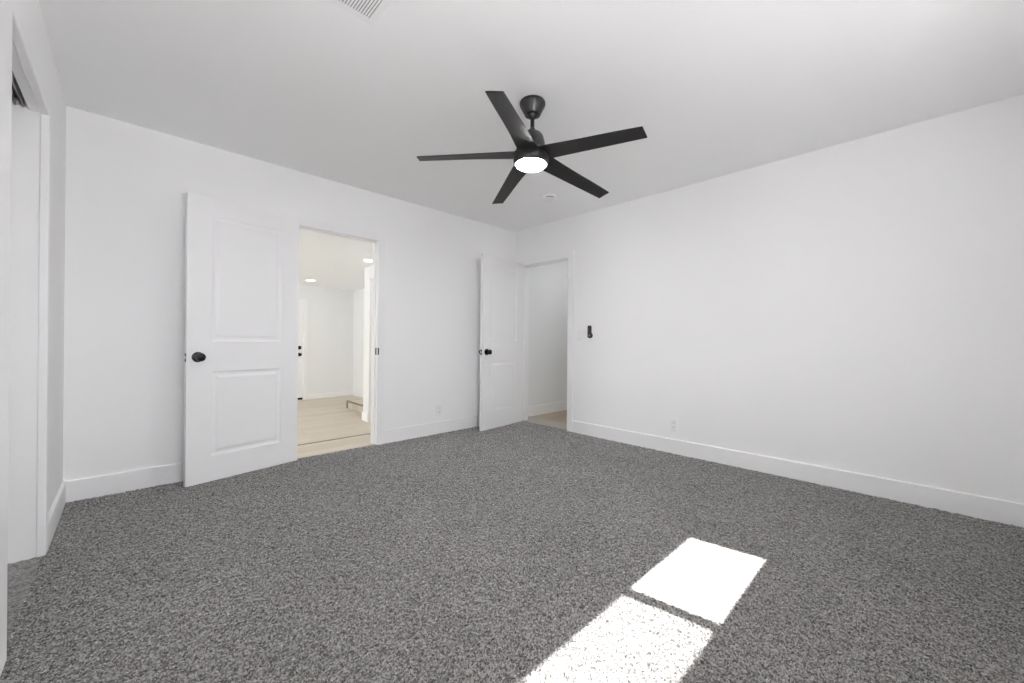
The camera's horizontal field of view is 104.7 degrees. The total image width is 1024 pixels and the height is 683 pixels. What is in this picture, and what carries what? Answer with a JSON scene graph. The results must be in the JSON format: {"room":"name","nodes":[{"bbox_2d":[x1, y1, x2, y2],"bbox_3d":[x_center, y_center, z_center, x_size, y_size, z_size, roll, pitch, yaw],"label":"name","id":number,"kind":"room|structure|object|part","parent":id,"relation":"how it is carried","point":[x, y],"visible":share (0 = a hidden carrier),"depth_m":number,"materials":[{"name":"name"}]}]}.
{"room":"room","nodes":[
{"label":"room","id":0,"kind":"room"},
{"bbox_2d":[8,0,65,563],"bbox_3d":[-1.313,-0.191,0.862,0.120,2.510,4.300,1,0,-44],"label":"wall","id":1,"kind":"structure","parent":0,"point":[25,132],"depth_m":1.82,"materials":[{"name":"paint"}]},
{"bbox_2d":[12,71,23,106],"bbox_3d":[-1.947,-1.087,1.486,0.071,0.042,0.846,1,0,-44],"label":"door track","id":2,"kind":"object","parent":1,"relation":"attached to","point":[16,92],"visible":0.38,"depth_m":1.73,"materials":[{"name":"grey metal"}]},
{"bbox_2d":[0,0,50,675],"bbox_3d":[-1.850,-0.043,1.494,0.031,2.104,1.052,1,0,-44],"label":"trim","id":3,"kind":"structure","parent":1,"relation":"attached to","point":[11,29],"depth_m":1.24,"materials":[{"name":"paint"}]},
{"bbox_2d":[47,482,65,551],"bbox_3d":[-1.306,0.957,0.940,0.014,0.155,4.186,1,0,-44],"label":"baseboard","id":4,"kind":"structure","parent":1,"relation":"attached to","point":[53,517],"depth_m":2.11,"materials":[{"name":"paint"}]},
{"bbox_2d":[63,106,515,480],"bbox_3d":[-2.047,-0.133,3.234,5.700,2.640,0.120,1,0,-44],"label":"wall","id":5,"kind":"structure","parent":0,"point":[127,185],"depth_m":2.78,"materials":[{"name":"paint"}]},
{"bbox_2d":[183,192,298,486],"bbox_3d":[-2.021,-0.011,3.012,0.173,2.012,0.776,1,0,34],"label":"door","id":6,"kind":"structure","parent":5,"relation":"in","point":[240,358],"depth_m":2.95,"materials":[{"name":"paint"}]},
{"bbox_3d":[-2.152,0.108,2.721,0.069,0.072,0.072,1,0,34],"label":"knob","id":7,"kind":"part","parent":6,"relation":"part of","materials":[{"name":"black metal"}]},
{"bbox_2d":[63,415,479,502],"bbox_3d":[-1.373,0.956,3.807,3.920,0.155,0.014,1,0,-44],"label":"baseboard","id":8,"kind":"structure","parent":5,"relation":"attached to","point":[108,484],"depth_m":2.72,"materials":[{"name":"paint"}]},
{"bbox_2d":[284,215,384,444],"bbox_3d":[-1.628,-0.021,3.641,0.890,2.065,0.148,1,0,-44],"label":"trim","id":9,"kind":"structure","parent":5,"relation":"attached to","point":[377,240],"depth_m":3.87,"materials":[{"name":"paint"}]},
{"bbox_2d":[297,444,374,458],"bbox_3d":[-1.620,1.022,3.622,0.760,0.038,0.035,1,0,-44],"label":"trim","id":10,"kind":"structure","parent":5,"relation":"attached to","point":[368,444],"depth_m":3.60,"materials":[{"name":"brown wood"}]},
{"bbox_2d":[436,404,441,415],"bbox_3d":[-0.804,0.757,4.364,0.072,0.118,0.009,1,0,-44],"label":"wall outlet","id":11,"kind":"object","parent":5,"relation":"attached to","point":[438,407],"visible":1,"depth_m":4.36,"materials":[{"name":"white plastic"}]},
{"bbox_2d":[299,285,353,399],"bbox_3d":[-5.279,0.007,6.439,5.550,2.200,0.120,1,0,-44],"label":"wall","id":12,"kind":"structure","parent":0,"point":[330,310],"depth_m":7.92,"materials":[{"name":"paint"}]},
{"bbox_2d":[298,303,302,399],"bbox_3d":[-4.348,0.184,7.276,0.909,1.859,0.114,1,0,-44],"label":"door","id":13,"kind":"structure","parent":12,"relation":"in","point":[300,313],"depth_m":7.57,"materials":[{"name":"paint"}]},
{"bbox_2d":[299,299,307,399],"bbox_3d":[-4.337,0.149,7.265,1.055,1.935,0.014,1,0,-44],"label":"trim","id":14,"kind":"structure","parent":12,"relation":"attached to","point":[305,301],"depth_m":7.60,"materials":[{"name":"paint"}]},
{"bbox_2d":[307,391,352,398],"bbox_3d":[-5.243,1.068,6.392,5.350,0.120,0.012,1,0,-44],"label":"baseboard","id":15,"kind":"structure","parent":12,"relation":"attached to","point":[341,393],"depth_m":7.92,"materials":[{"name":"paint"}]},
{"bbox_2d":[297,395,370,444],"bbox_3d":[-3.736,1.142,4.846,5.550,0.040,4.530,1,0,-44],"label":"floor","id":16,"kind":"structure","parent":0,"point":[319,419],"depth_m":5.64,"materials":[{"name":"brown wood"}]},
{"bbox_2d":[299,230,371,289],"bbox_3d":[-3.715,-1.128,4.846,5.550,0.100,4.530,1,0,-44],"label":"ceiling","id":17,"kind":"structure","parent":0,"point":[332,261],"depth_m":5.21,"materials":[{"name":"paint"}]},
{"bbox_2d":[348,399,362,411],"bbox_3d":[-2.128,1.072,6.528,0.700,0.130,1.135,1,0,-44],"label":"floor","id":18,"kind":"structure","parent":0,"point":[360,401],"depth_m":6.54,"materials":[{"name":"brown wood"}]},
{"bbox_2d":[353,288,363,397],"bbox_3d":[-2.361,0.034,7.350,0.100,2.200,2.650,1,0,-44],"label":"wall","id":19,"kind":"structure","parent":0,"point":[358,325],"depth_m":8.07,"materials":[{"name":"paint"}]},
{"bbox_2d":[363,266,371,421],"bbox_3d":[-1.187,0.045,5.401,0.940,2.200,1.780,1,0,-44],"label":"wall","id":20,"kind":"structure","parent":0,"point":[368,270],"depth_m":5.62,"materials":[{"name":"paint"}]},
{"bbox_2d":[346,399,362,407],"bbox_3d":[-2.143,1.070,6.525,0.725,0.132,1.150,1,0,-44],"label":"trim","id":21,"kind":"structure","parent":20,"relation":"attached to","point":[347,401],"depth_m":6.55,"materials":[{"name":"wood"}]},
{"bbox_2d":[362,412,368,421],"bbox_3d":[-1.543,1.092,5.073,0.014,0.140,1.794,1,0,-44],"label":"baseboard","id":22,"kind":"structure","parent":20,"relation":"attached to","point":[365,416],"depth_m":5.62,"materials":[{"name":"paint"}]},
{"bbox_2d":[0,421,1023,682],"bbox_3d":[-0.333,1.085,2.238,4.680,0.137,4.685,1,0,-44],"label":"floor","id":23,"kind":"structure","parent":0,"point":[522,551],"depth_m":1.71,"materials":[{"name":"grey carpet"}]},
{"bbox_2d":[297,433,370,445],"bbox_3d":[-2.381,1.018,3.404,2.475,0.032,0.215,1,0,-44],"label":"trim","id":24,"kind":"structure","parent":23,"relation":"on","point":[368,433],"depth_m":4.06,"materials":[{"name":"brown wood"}]},
{"bbox_2d":[39,0,1023,231],"bbox_3d":[-0.122,-1.495,2.096,4.790,0.120,4.420,1,0,-44],"label":"ceiling","id":25,"kind":"structure","parent":0,"point":[715,88],"depth_m":2.15,"materials":[{"name":"paint"}]},
{"bbox_2d":[329,0,392,25],"bbox_3d":[-0.691,-1.438,1.583,0.380,0.004,0.230,1,0,-44],"label":"ceiling vent","id":26,"kind":"object","parent":25,"relation":"in","point":[368,11],"visible":1,"depth_m":1.70,"materials":[{"name":"metal"}]},
{"bbox_2d":[417,91,646,203],"bbox_3d":[0.153,-1.227,2.375,1.282,0.410,1.297,1,0,-44],"label":"ceiling fan","id":27,"kind":"object","parent":25,"relation":"hanging from","point":[531,154],"visible":1,"depth_m":2.30,"materials":[{"name":"black metal"}]},
{"bbox_3d":[-0.252,-1.103,2.355,0.613,0.056,0.133,1,0,-1],"label":"blade","id":28,"kind":"part","parent":27,"relation":"part of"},
{"bbox_3d":[-0.010,-1.082,2.711,0.133,0.087,0.613,1,0,-19],"label":"blade","id":29,"kind":"part","parent":27,"relation":"part of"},
{"bbox_3d":[0.013,-1.104,2.014,0.133,0.051,0.613,1,0,17],"label":"blade","id":30,"kind":"part","parent":27,"relation":"part of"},
{"bbox_3d":[0.404,-1.070,2.591,0.613,0.100,0.133,1,0,-37],"label":"blade","id":31,"kind":"part","parent":27,"relation":"part of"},
{"bbox_3d":[0.418,-1.084,2.161,0.613,0.078,0.133,1,0,35],"label":"blade","id":32,"kind":"part","parent":27,"relation":"part of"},
{"bbox_2d":[543,194,555,201],"bbox_3d":[0.368,-1.411,3.888,0.132,0.040,0.132,1,0,-44],"label":"smoke detector","id":33,"kind":"object","parent":25,"relation":"attached to","point":[547,197],"visible":1,"depth_m":3.85,"materials":[{"name":"white plastic"}]},
{"bbox_2d":[528,261,567,405],"bbox_3d":[1.527,-0.165,5.671,2.580,2.510,1.620,1,0,-44],"label":"wall","id":34,"kind":"structure","parent":0,"point":[548,284],"depth_m":5.71,"materials":[{"name":"paint"}]},
{"bbox_2d":[528,400,566,415],"bbox_3d":[0.983,0.978,6.154,2.468,0.155,0.014,1,0,-44],"label":"baseboard","id":35,"kind":"structure","parent":34,"relation":"attached to","point":[535,410],"depth_m":5.68,"materials":[{"name":"paint"}]},
{"bbox_2d":[531,410,566,422],"bbox_3d":[1.585,1.065,5.714,2.320,0.041,1.485,1,0,-44],"label":"floor","id":36,"kind":"structure","parent":0,"point":[560,416],"depth_m":5.45,"materials":[{"name":"brown wood"}]},
{"bbox_2d":[515,94,1023,503],"bbox_3d":[1.538,-0.165,3.726,0.120,2.510,4.420,1,0,-44],"label":"wall","id":37,"kind":"structure","parent":0,"point":[857,306],"depth_m":2.85,"materials":[{"name":"paint"}]},
{"bbox_2d":[479,254,523,430],"bbox_3d":[-0.110,0.013,4.753,0.173,2.000,0.780,1,0,38],"label":"door","id":38,"kind":"structure","parent":37,"relation":"in","point":[502,280],"depth_m":4.70,"materials":[{"name":"paint"}]},
{"bbox_3d":[-0.263,0.120,4.478,0.069,0.072,0.072,1,0,39],"label":"knob","id":39,"kind":"part","parent":38,"relation":"part of","materials":[{"name":"black metal"}]},
{"bbox_2d":[518,251,573,431],"bbox_3d":[0.413,-0.003,4.876,0.145,2.065,0.945,1,0,-44],"label":"trim","id":40,"kind":"structure","parent":37,"relation":"attached to","point":[566,256],"depth_m":4.68,"materials":[{"name":"paint"}]},
{"bbox_2d":[526,416,566,429],"bbox_3d":[0.629,1.056,4.817,0.302,0.051,1.435,1,0,-44],"label":"trim","id":41,"kind":"structure","parent":37,"relation":"attached to","point":[541,421],"depth_m":5.01,"materials":[{"name":"beige wood"}]},
{"bbox_2d":[587,325,592,337],"bbox_3d":[0.854,-0.106,4.320,0.029,0.140,0.056,1,0,-44],"label":"remote","id":42,"kind":"object","parent":37,"relation":"attached to","point":[589,331],"visible":1,"depth_m":4.31,"materials":[{"name":"black plastic"}]},
{"bbox_2d":[670,418,677,431],"bbox_3d":[1.501,0.772,3.662,0.009,0.118,0.072,1,0,-44],"label":"wall outlet","id":43,"kind":"object","parent":37,"relation":"attached to","point":[673,422],"visible":1,"depth_m":3.66,"materials":[{"name":"white plastic"}]},
{"bbox_2d":[572,420,1023,527],"bbox_3d":[1.820,0.985,3.329,0.014,0.155,3.242,1,0,-44],"label":"baseboard","id":44,"kind":"structure","parent":37,"relation":"attached to","point":[976,506],"depth_m":2.82,"materials":[{"name":"paint"}]}
]}

